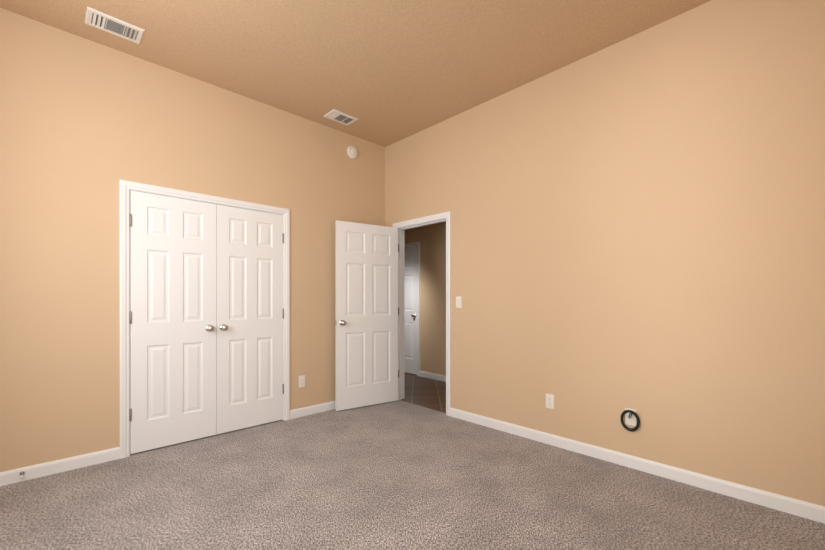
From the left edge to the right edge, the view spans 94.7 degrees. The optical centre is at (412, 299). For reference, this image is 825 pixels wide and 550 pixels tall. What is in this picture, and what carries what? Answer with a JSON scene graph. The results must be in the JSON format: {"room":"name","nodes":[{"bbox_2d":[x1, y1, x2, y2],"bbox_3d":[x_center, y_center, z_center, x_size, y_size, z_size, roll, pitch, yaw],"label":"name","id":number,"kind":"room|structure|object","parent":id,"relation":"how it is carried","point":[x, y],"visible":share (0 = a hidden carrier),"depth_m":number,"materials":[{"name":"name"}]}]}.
{"room":"empty bedroom","nodes":[
{"label":"empty bedroom","id":0,"kind":"room"},
{"bbox_2d":[0,8,384,471],"bbox_3d":[-1.715,-0.340,3.391,3.720,3.050,0.120,0,0,-44],"label":"wall","id":1,"kind":"structure","parent":0,"point":[86,126],"depth_m":2.77,"materials":[{"name":"beige paint"}]},
{"bbox_2d":[0,401,334,485],"bbox_3d":[-1.626,1.142,3.385,3.600,0.086,0.013,0,0,-44],"label":"baseboard","id":2,"kind":"structure","parent":1,"relation":"attached to","point":[8,477],"depth_m":2.66,"materials":[{"name":"white wood"}]},
{"bbox_2d":[129,190,215,453],"bbox_3d":[-1.921,0.170,3.088,0.613,2.007,0.100,0,0,-44],"label":"closet door","id":3,"kind":"structure","parent":1,"relation":"in","point":[172,317],"depth_m":3.08,"materials":[{"name":"white wood"}]},
{"bbox_2d":[120,180,289,458],"bbox_3d":[-1.746,0.142,3.350,1.345,2.085,0.138,0,0,-44],"label":"trim","id":4,"kind":"structure","parent":1,"relation":"attached to","point":[126,187],"depth_m":2.89,"materials":[{"name":"white wood"}]},
{"bbox_2d":[216,204,283,433],"bbox_3d":[-1.478,0.170,3.516,0.613,2.007,0.100,0,0,-44],"label":"closet door","id":5,"kind":"structure","parent":1,"relation":"in","point":[249,322],"depth_m":3.50,"materials":[{"name":"white wood"}]},
{"bbox_2d":[299,375,304,387],"bbox_3d":[-1.124,0.830,3.873,0.072,0.117,0.008,0,0,-44],"label":"electrical outlet","id":6,"kind":"object","parent":1,"relation":"attached to","point":[301,381],"visible":1,"depth_m":3.87,"materials":[{"name":"white plastic"}]},
{"bbox_2d":[347,146,357,158],"bbox_3d":[-0.669,-1.671,4.288,0.140,0.140,0.043,0,0,-44],"label":"smoke detector","id":7,"kind":"object","parent":1,"relation":"attached to","point":[352,152],"visible":1,"depth_m":4.27,"materials":[{"name":"white plastic"}]},
{"bbox_2d":[0,0,710,146],"bbox_3d":[-0.643,-1.915,3.231,5.040,0.100,6.840,0,0,-44],"label":"ceiling","id":8,"kind":"structure","parent":0,"point":[385,73],"depth_m":2.76,"materials":[{"name":"beige paint"}]},
{"bbox_2d":[85,7,144,43],"bbox_3d":[-2.026,-1.859,2.591,0.305,0.012,0.197,0,0,-44],"label":"ceiling vent","id":9,"kind":"object","parent":8,"relation":"in","point":[111,24],"visible":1,"depth_m":2.58,"materials":[{"name":"metal"}]},
{"bbox_2d":[323,109,357,125],"bbox_3d":[-0.732,-1.859,3.885,0.295,0.012,0.197,0,0,-44],"label":"ceiling vent","id":10,"kind":"object","parent":8,"relation":"in","point":[340,117],"visible":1,"depth_m":3.87,"materials":[{"name":"metal"}]},
{"bbox_2d":[0,400,824,549],"bbox_3d":[-0.490,1.235,2.148,3.755,0.100,5.070,0,0,-44],"label":"floor","id":11,"kind":"structure","parent":0,"point":[398,475],"depth_m":2.26,"materials":[{"name":"grey carpet"}]},
{"bbox_2d":[401,372,445,412],"bbox_3d":[0.540,1.236,5.486,2.365,0.098,5.240,0,0,-44],"label":"floor","id":12,"kind":"structure","parent":0,"point":[425,392],"depth_m":4.88,"materials":[{"name":"brown wood"}]},
{"bbox_2d":[405,222,445,375],"bbox_3d":[0.571,-0.340,5.516,0.120,3.050,5.240,0,0,-44],"label":"wall","id":13,"kind":"structure","parent":0,"point":[431,238],"depth_m":5.70,"materials":[{"name":"beige paint"}]},
{"bbox_2d":[405,246,416,374],"bbox_3d":[-0.194,0.166,6.219,0.100,2.015,0.759,0,0,-44],"label":"hall door","id":14,"kind":"structure","parent":13,"relation":"in","point":[411,310],"depth_m":6.07,"materials":[{"name":"white wood"}]},
{"bbox_2d":[405,241,419,375],"bbox_3d":[-0.156,0.139,6.256,0.138,2.093,0.891,0,0,-44],"label":"trim","id":15,"kind":"structure","parent":13,"relation":"attached to","point":[412,244],"depth_m":5.90,"materials":[{"name":"white wood"}]},
{"bbox_2d":[419,371,445,381],"bbox_3d":[1.185,1.142,4.783,0.013,0.086,3.092,0,0,-44],"label":"baseboard","id":16,"kind":"structure","parent":13,"relation":"attached to","point":[439,377],"depth_m":5.68,"materials":[{"name":"white wood"}]},
{"bbox_2d":[385,0,824,506],"bbox_3d":[0.263,-0.340,4.106,0.120,3.050,6.840,0,0,-44],"label":"wall","id":17,"kind":"structure","parent":0,"point":[638,222],"depth_m":2.57,"materials":[{"name":"beige paint"}]},
{"bbox_2d":[335,220,397,410],"bbox_3d":[-0.510,0.166,4.267,0.768,2.015,0.222,0,0,-44],"label":"entry door","id":18,"kind":"structure","parent":17,"relation":"in","point":[366,314],"depth_m":4.21,"materials":[{"name":"white wood"}]},
{"bbox_2d":[392,211,450,415],"bbox_3d":[0.125,0.139,4.250,0.156,2.093,0.893,0,0,-44],"label":"trim","id":19,"kind":"structure","parent":17,"relation":"attached to","point":[402,226],"depth_m":4.30,"materials":[{"name":"white wood"}]},
{"bbox_2d":[456,296,461,307],"bbox_3d":[0.460,0.023,3.807,0.013,0.117,0.072,0,0,-44],"label":"light switch","id":20,"kind":"object","parent":17,"relation":"attached to","point":[458,301],"visible":1,"depth_m":3.80,"materials":[{"name":"white plastic"}]},
{"bbox_2d":[546,394,553,408],"bbox_3d":[1.127,0.833,3.119,0.008,0.117,0.072,0,0,-44],"label":"electrical outlet","id":21,"kind":"object","parent":17,"relation":"attached to","point":[550,401],"visible":1,"depth_m":3.12,"materials":[{"name":"white plastic"}]},
{"bbox_2d":[625,408,635,425],"bbox_3d":[1.540,0.829,2.686,0.018,0.117,0.072,0,0,-44],"label":"outlet","id":22,"kind":"object","parent":17,"relation":"attached to","point":[631,421],"visible":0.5,"depth_m":2.69,"materials":[{"name":"white plastic"}]},
{"bbox_2d":[621,410,639,431],"bbox_3d":[1.525,0.851,2.671,0.043,0.150,0.126,0,0,-44],"label":"cord","id":23,"kind":"object","parent":22,"relation":"attached to","point":[636,427],"visible":1,"depth_m":2.67,"materials":[{"name":"black rubber"}]},
{"bbox_2d":[450,408,824,523],"bbox_3d":[1.084,1.142,3.161,0.013,0.086,4.100,0,0,-44],"label":"baseboard","id":24,"kind":"structure","parent":17,"relation":"attached to","point":[801,508],"depth_m":2.53,"materials":[{"name":"white wood"}]}
]}

